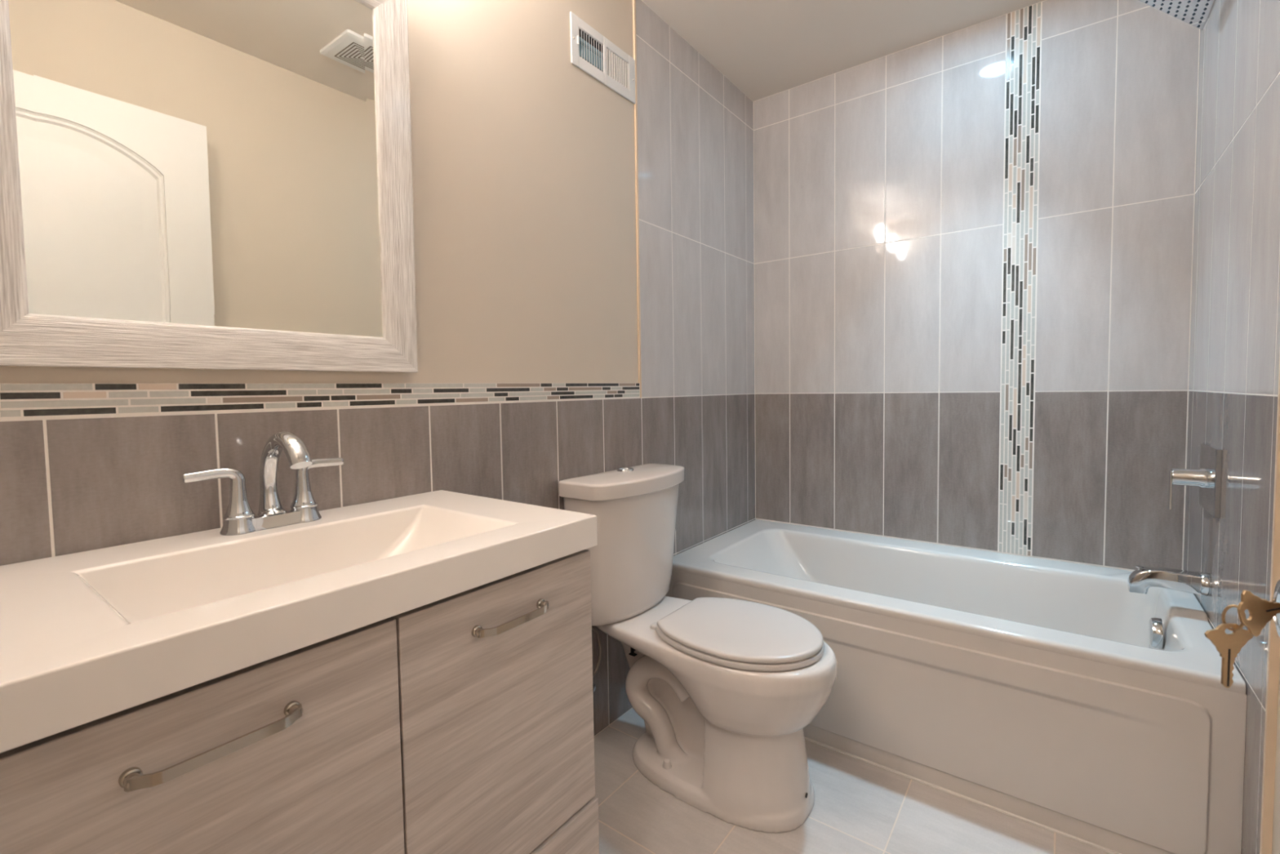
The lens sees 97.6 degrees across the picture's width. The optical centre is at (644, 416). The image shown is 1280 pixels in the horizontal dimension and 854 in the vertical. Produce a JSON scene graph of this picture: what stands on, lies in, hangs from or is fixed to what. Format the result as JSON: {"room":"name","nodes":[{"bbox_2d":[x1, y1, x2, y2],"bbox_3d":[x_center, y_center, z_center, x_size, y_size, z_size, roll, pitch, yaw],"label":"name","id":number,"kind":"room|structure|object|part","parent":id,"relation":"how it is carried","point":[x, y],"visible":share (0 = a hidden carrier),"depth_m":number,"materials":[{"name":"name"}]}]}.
{"room":"bathroom","nodes":[
{"label":"bathroom","id":0,"kind":"room"},
{"bbox_2d":[0,0,755,736],"bbox_3d":[-0.605,-0.168,1.283,0.120,2.468,3.850,1,3,37],"label":"wall","id":1,"kind":"structure","parent":0,"point":[523,161],"depth_m":1.55,"materials":[{"name":"paint"}]},
{"bbox_2d":[0,0,417,372],"bbox_3d":[-0.721,-0.498,0.984,0.022,0.830,0.666,2,4,37],"label":"wall mirror","id":2,"kind":"object","parent":1,"relation":"attached to","point":[227,184],"visible":1,"depth_m":0.95,"materials":[{"name":"white wood"}]},
{"bbox_3d":[-0.898,-0.484,0.747,0.022,0.830,0.074,2,4,37],"label":"frame rail","id":3,"kind":"part","parent":2,"relation":"part of","materials":[{"name":"white wood"}]},
{"bbox_3d":[-0.718,-0.121,1.004,0.022,0.074,0.666,2,4,37],"label":"frame rail","id":4,"kind":"part","parent":2,"relation":"part of","materials":[{"name":"white wood"}]},
{"bbox_3d":[-0.723,-0.875,0.963,0.022,0.074,0.666,2,4,37],"label":"frame rail","id":5,"kind":"part","parent":2,"relation":"part of","materials":[{"name":"white wood"}]},
{"bbox_3d":[-0.544,-0.512,1.221,0.022,0.830,0.074,2,4,37],"label":"frame rail","id":6,"kind":"part","parent":2,"relation":"part of","materials":[{"name":"white wood"}]},
{"bbox_2d":[0,382,639,420],"bbox_3d":[-0.510,-0.052,1.330,0.020,0.052,1.628,1,3,37],"label":"trim","id":7,"kind":"structure","parent":1,"relation":"attached to","point":[17,401],"depth_m":1.05,"materials":[{"name":"tile"}]},
{"bbox_2d":[592,683,595,692],"bbox_3d":[-0.177,0.839,1.742,0.052,0.044,0.044,1,3,37],"label":"shutoff valve","id":8,"kind":"object","parent":1,"relation":"attached to","point":[593,685],"visible":0.19,"depth_m":1.73,"materials":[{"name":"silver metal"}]},
{"bbox_2d":[569,11,635,104],"bbox_3d":[-0.125,-1.141,1.801,0.014,0.149,0.313,1,3,37],"label":"air vent","id":9,"kind":"object","parent":1,"relation":"in","point":[599,61],"visible":1,"depth_m":1.79,"materials":[{"name":"white metal"}]},
{"bbox_3d":[-0.200,-1.137,1.694,0.005,0.024,0.005,1,3,37],"label":"damper lever","id":10,"kind":"part","parent":9,"relation":"part of","materials":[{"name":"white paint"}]},
{"bbox_2d":[632,0,641,397],"bbox_3d":[-0.030,-0.753,1.953,0.022,1.378,0.009,1,3,37],"label":"trim","id":11,"kind":"structure","parent":1,"relation":"attached to","point":[633,1],"depth_m":1.95,"materials":[{"name":"beige metal"}]},
{"bbox_2d":[641,0,1044,101],"bbox_3d":[0.047,-1.433,0.658,1.870,0.100,3.950,1,3,37],"label":"ceiling","id":12,"kind":"structure","parent":0,"point":[766,48],"depth_m":2.12,"materials":[{"name":"paint"}]},
{"bbox_2d":[594,707,1111,853],"bbox_3d":[0.086,1.132,0.782,1.870,0.100,3.950,1,3,37],"label":"floor","id":13,"kind":"structure","parent":0,"point":[860,806],"depth_m":1.45,"materials":[{"name":"tile"}]},
{"bbox_2d":[0,549,599,853],"bbox_3d":[-0.505,0.670,0.905,0.512,0.826,0.767,1,3,37],"label":"vanity cabinet","id":14,"kind":"object","parent":13,"relation":"on","point":[462,722],"visible":0.94,"depth_m":0.72,"materials":[{"name":"laminate"}]},
{"bbox_3d":[-0.448,0.518,0.612,0.018,0.478,0.380,1,3,37],"label":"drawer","id":15,"kind":"part","parent":14,"relation":"part of","materials":[{"name":"brown wood"}]},
{"bbox_3d":[-0.437,0.341,0.582,0.028,0.017,0.157,1,3,37],"label":"pull handle","id":16,"kind":"part","parent":14,"relation":"part of","materials":[{"name":"silver metal"}]},
{"bbox_2d":[0,489,597,752],"bbox_3d":[-0.519,0.265,0.891,0.499,0.132,0.778,1,3,37],"label":"vanity sink","id":17,"kind":"object","parent":14,"relation":"in","point":[88,636],"visible":0.98,"depth_m":0.73,"materials":[{"name":"ceramic"}]},
{"bbox_2d":[182,431,343,535],"bbox_3d":[-0.652,0.110,1.000,0.194,0.170,0.194,-1,3,-4],"label":"faucet","id":18,"kind":"object","parent":17,"relation":"on","point":[239,518],"visible":1,"depth_m":0.97,"materials":[{"name":"silver metal"}]},
{"bbox_3d":[-0.712,0.129,0.938,0.041,0.083,0.094,1,3,37],"label":"lever handle","id":19,"kind":"part","parent":18,"relation":"part of","materials":[{"name":"silver metal"}]},
{"bbox_3d":[-0.664,0.181,1.003,0.055,0.030,0.158,1,3,37],"label":"plate","id":20,"kind":"part","parent":18,"relation":"part of","materials":[{"name":"silver metal"}]},
{"bbox_3d":[-0.623,0.107,0.968,0.171,0.163,0.049,1,3,37],"label":"spout","id":21,"kind":"part","parent":18,"relation":"part of","materials":[{"name":"silver metal"}]},
{"bbox_3d":[-0.618,0.121,1.063,0.041,0.083,0.094,1,3,37],"label":"lever handle","id":22,"kind":"part","parent":18,"relation":"part of","materials":[{"name":"silver metal"}]},
{"bbox_3d":[-0.218,0.500,0.919,0.018,0.478,0.380,1,3,37],"label":"drawer","id":23,"kind":"part","parent":14,"relation":"part of","materials":[{"name":"brown wood"}]},
{"bbox_3d":[-0.205,0.323,0.894,0.028,0.017,0.147,1,3,37],"label":"pull handle","id":24,"kind":"part","parent":14,"relation":"part of","materials":[{"name":"silver metal"}]},
{"bbox_3d":[-0.210,0.863,0.936,0.024,0.241,0.383,1,3,37],"label":"drawer","id":25,"kind":"part","parent":14,"relation":"part of","materials":[{"name":"brown wood"}]},
{"bbox_2d":[557,462,837,832],"bbox_3d":[0.181,0.610,1.627,0.740,0.878,0.466,1,3,37],"label":"toilet","id":26,"kind":"object","parent":13,"relation":"on","point":[725,691],"visible":1,"depth_m":1.54,"materials":[{"name":"ceramic"}]},
{"bbox_2d":[591,625,601,677],"bbox_3d":[-0.178,0.724,1.735,0.013,0.210,0.138,1,3,37],"label":"supply hose","id":27,"kind":"object","parent":26,"relation":"hanging from","point":[593,628],"visible":0.61,"depth_m":1.78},
{"bbox_3d":[-0.036,0.419,1.778,0.189,0.394,0.440,1,3,37],"label":"tank","id":28,"kind":"part","parent":26,"relation":"part of","materials":[{"name":"ceramic"}]},
{"bbox_3d":[-0.037,0.200,1.766,0.210,0.054,0.466,1,3,37],"label":"tank lid","id":29,"kind":"part","parent":26,"relation":"part of","materials":[{"name":"ceramic"}]},
{"bbox_3d":[0.199,0.831,1.627,0.703,0.436,0.370,1,3,37],"label":"bowl","id":30,"kind":"part","parent":26,"relation":"part of","materials":[{"name":"ceramic"}]},
{"bbox_3d":[0.274,0.605,1.557,0.440,0.016,0.364,1,3,37],"label":"seat","id":31,"kind":"part","parent":26,"relation":"part of","materials":[{"name":"plastic"}]},
{"bbox_3d":[0.274,0.587,1.556,0.434,0.017,0.358,1,3,37],"label":"seat lid","id":32,"kind":"part","parent":26,"relation":"part of","materials":[{"name":"plastic"}]},
{"bbox_2d":[665,519,1246,853],"bbox_3d":[0.913,0.767,1.974,1.520,0.489,0.815,1,3,37],"label":"bathtub","id":33,"kind":"object","parent":13,"relation":"on","point":[1061,698],"visible":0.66,"depth_m":1.52,"materials":[{"name":"ceramic"}]},
{"bbox_2d":[672,519,1246,693],"bbox_3d":[0.916,0.766,1.978,1.518,0.487,0.805,1,3,37],"label":"basin","id":34,"kind":"object","parent":33,"relation":"in","point":[895,615],"depth_m":1.74,"materials":[{"name":"ceramic"}]},
{"bbox_3d":[1.432,0.607,1.571,0.024,0.084,0.084,1,3,37],"label":"overflow plate","id":35,"kind":"part","parent":33,"relation":"part of","materials":[{"name":"silver metal"}]},
{"bbox_2d":[753,0,1199,571],"bbox_3d":[1.173,-0.243,2.294,1.760,2.468,0.100,1,3,37],"label":"wall","id":36,"kind":"structure","parent":0,"point":[878,183],"depth_m":2.15,"materials":[{"name":"tile"}]},
{"bbox_2d":[997,1,1042,555],"bbox_3d":[1.383,-0.475,2.067,0.107,1.989,0.010,1,3,37],"label":"trim","id":37,"kind":"structure","parent":36,"relation":"attached to","point":[1024,25],"depth_m":2.06,"materials":[{"name":"tile"}]},
{"bbox_2d":[1182,0,1279,853],"bbox_3d":[0.680,-0.138,0.263,0.120,2.468,3.750,1,3,37],"label":"wall","id":38,"kind":"structure","parent":0,"point":[1235,327],"depth_m":1.29,"materials":[{"name":"tile"}]},
{"bbox_2d":[1127,564,1211,595],"bbox_3d":[1.456,0.461,1.562,0.165,0.078,0.062,1,3,37],"label":"tub spout","id":39,"kind":"object","parent":38,"relation":"attached to","point":[1141,579],"visible":1,"depth_m":1.54,"materials":[{"name":"silver metal"}]},
{"bbox_3d":[1.410,0.436,1.595,0.018,0.020,0.018,1,3,37],"label":"diverter knob","id":40,"kind":"part","parent":39,"relation":"part of","materials":[{"name":"silver metal"}]},
{"bbox_2d":[1137,0,1216,30],"bbox_3d":[1.422,-1.183,1.477,0.177,0.264,0.200,1,3,37],"label":"shower","id":41,"kind":"object","parent":38,"relation":"attached to","point":[1196,13],"visible":1,"depth_m":1.51,"materials":[{"name":"silver metal"}]},
{"bbox_2d":[1168,442,1222,518],"bbox_3d":[1.482,0.169,1.519,0.084,0.179,0.196,1,3,37],"label":"shower valve","id":42,"kind":"object","parent":38,"relation":"attached to","point":[1208,477],"visible":1,"depth_m":1.49,"materials":[{"name":"silver metal"}]},
{"bbox_3d":[1.450,0.203,1.545,0.005,0.108,0.016,1,3,37],"label":"lever","id":43,"kind":"part","parent":42,"relation":"part of","materials":[{"name":"silver metal"}]},
{"bbox_3d":[1.511,0.167,1.497,0.011,0.174,0.196,1,3,37],"label":"plate","id":44,"kind":"part","parent":42,"relation":"part of","materials":[{"name":"silver metal"}]},
{"bbox_2d":[1259,351,1279,853],"bbox_3d":[1.216,-0.183,1.016,0.082,2.465,0.011,1,3,37],"label":"trim","id":45,"kind":"structure","parent":38,"relation":"attached to","point":[1273,642],"depth_m":1.07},
{"bbox_2d":[1272,579,1279,637],"bbox_3d":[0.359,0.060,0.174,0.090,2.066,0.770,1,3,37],"label":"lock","id":46,"kind":"structure","parent":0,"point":[1277,591],"depth_m":0.45,"materials":[{"name":"silver metal"}]},
{"bbox_2d":[1237,590,1279,636],"bbox_3d":[0.495,0.155,0.442,0.053,0.036,0.004,-1,3,0],"label":"key","id":47,"kind":"object","parent":46,"relation":"attached to","point":[1261,611],"visible":1,"depth_m":0.44,"materials":[{"name":"gold metal"}]},
{"bbox_2d":[1221,604,1245,631],"bbox_3d":[0.476,0.163,0.453,0.002,0.022,0.014,-3,3,-33],"label":"ring","id":48,"kind":"object","parent":47,"relation":"hanging from","point":[1224,611],"visible":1,"depth_m":0.45,"materials":[{"name":"gold metal"}]},
{"bbox_2d":[1204,622,1253,688],"bbox_3d":[0.473,0.194,0.454,0.037,0.053,0.003,-1,3,3],"label":"key","id":49,"kind":"object","parent":48,"relation":"hanging from","point":[1228,645],"visible":1,"depth_m":0.45,"materials":[{"name":"gold metal"}]}
]}

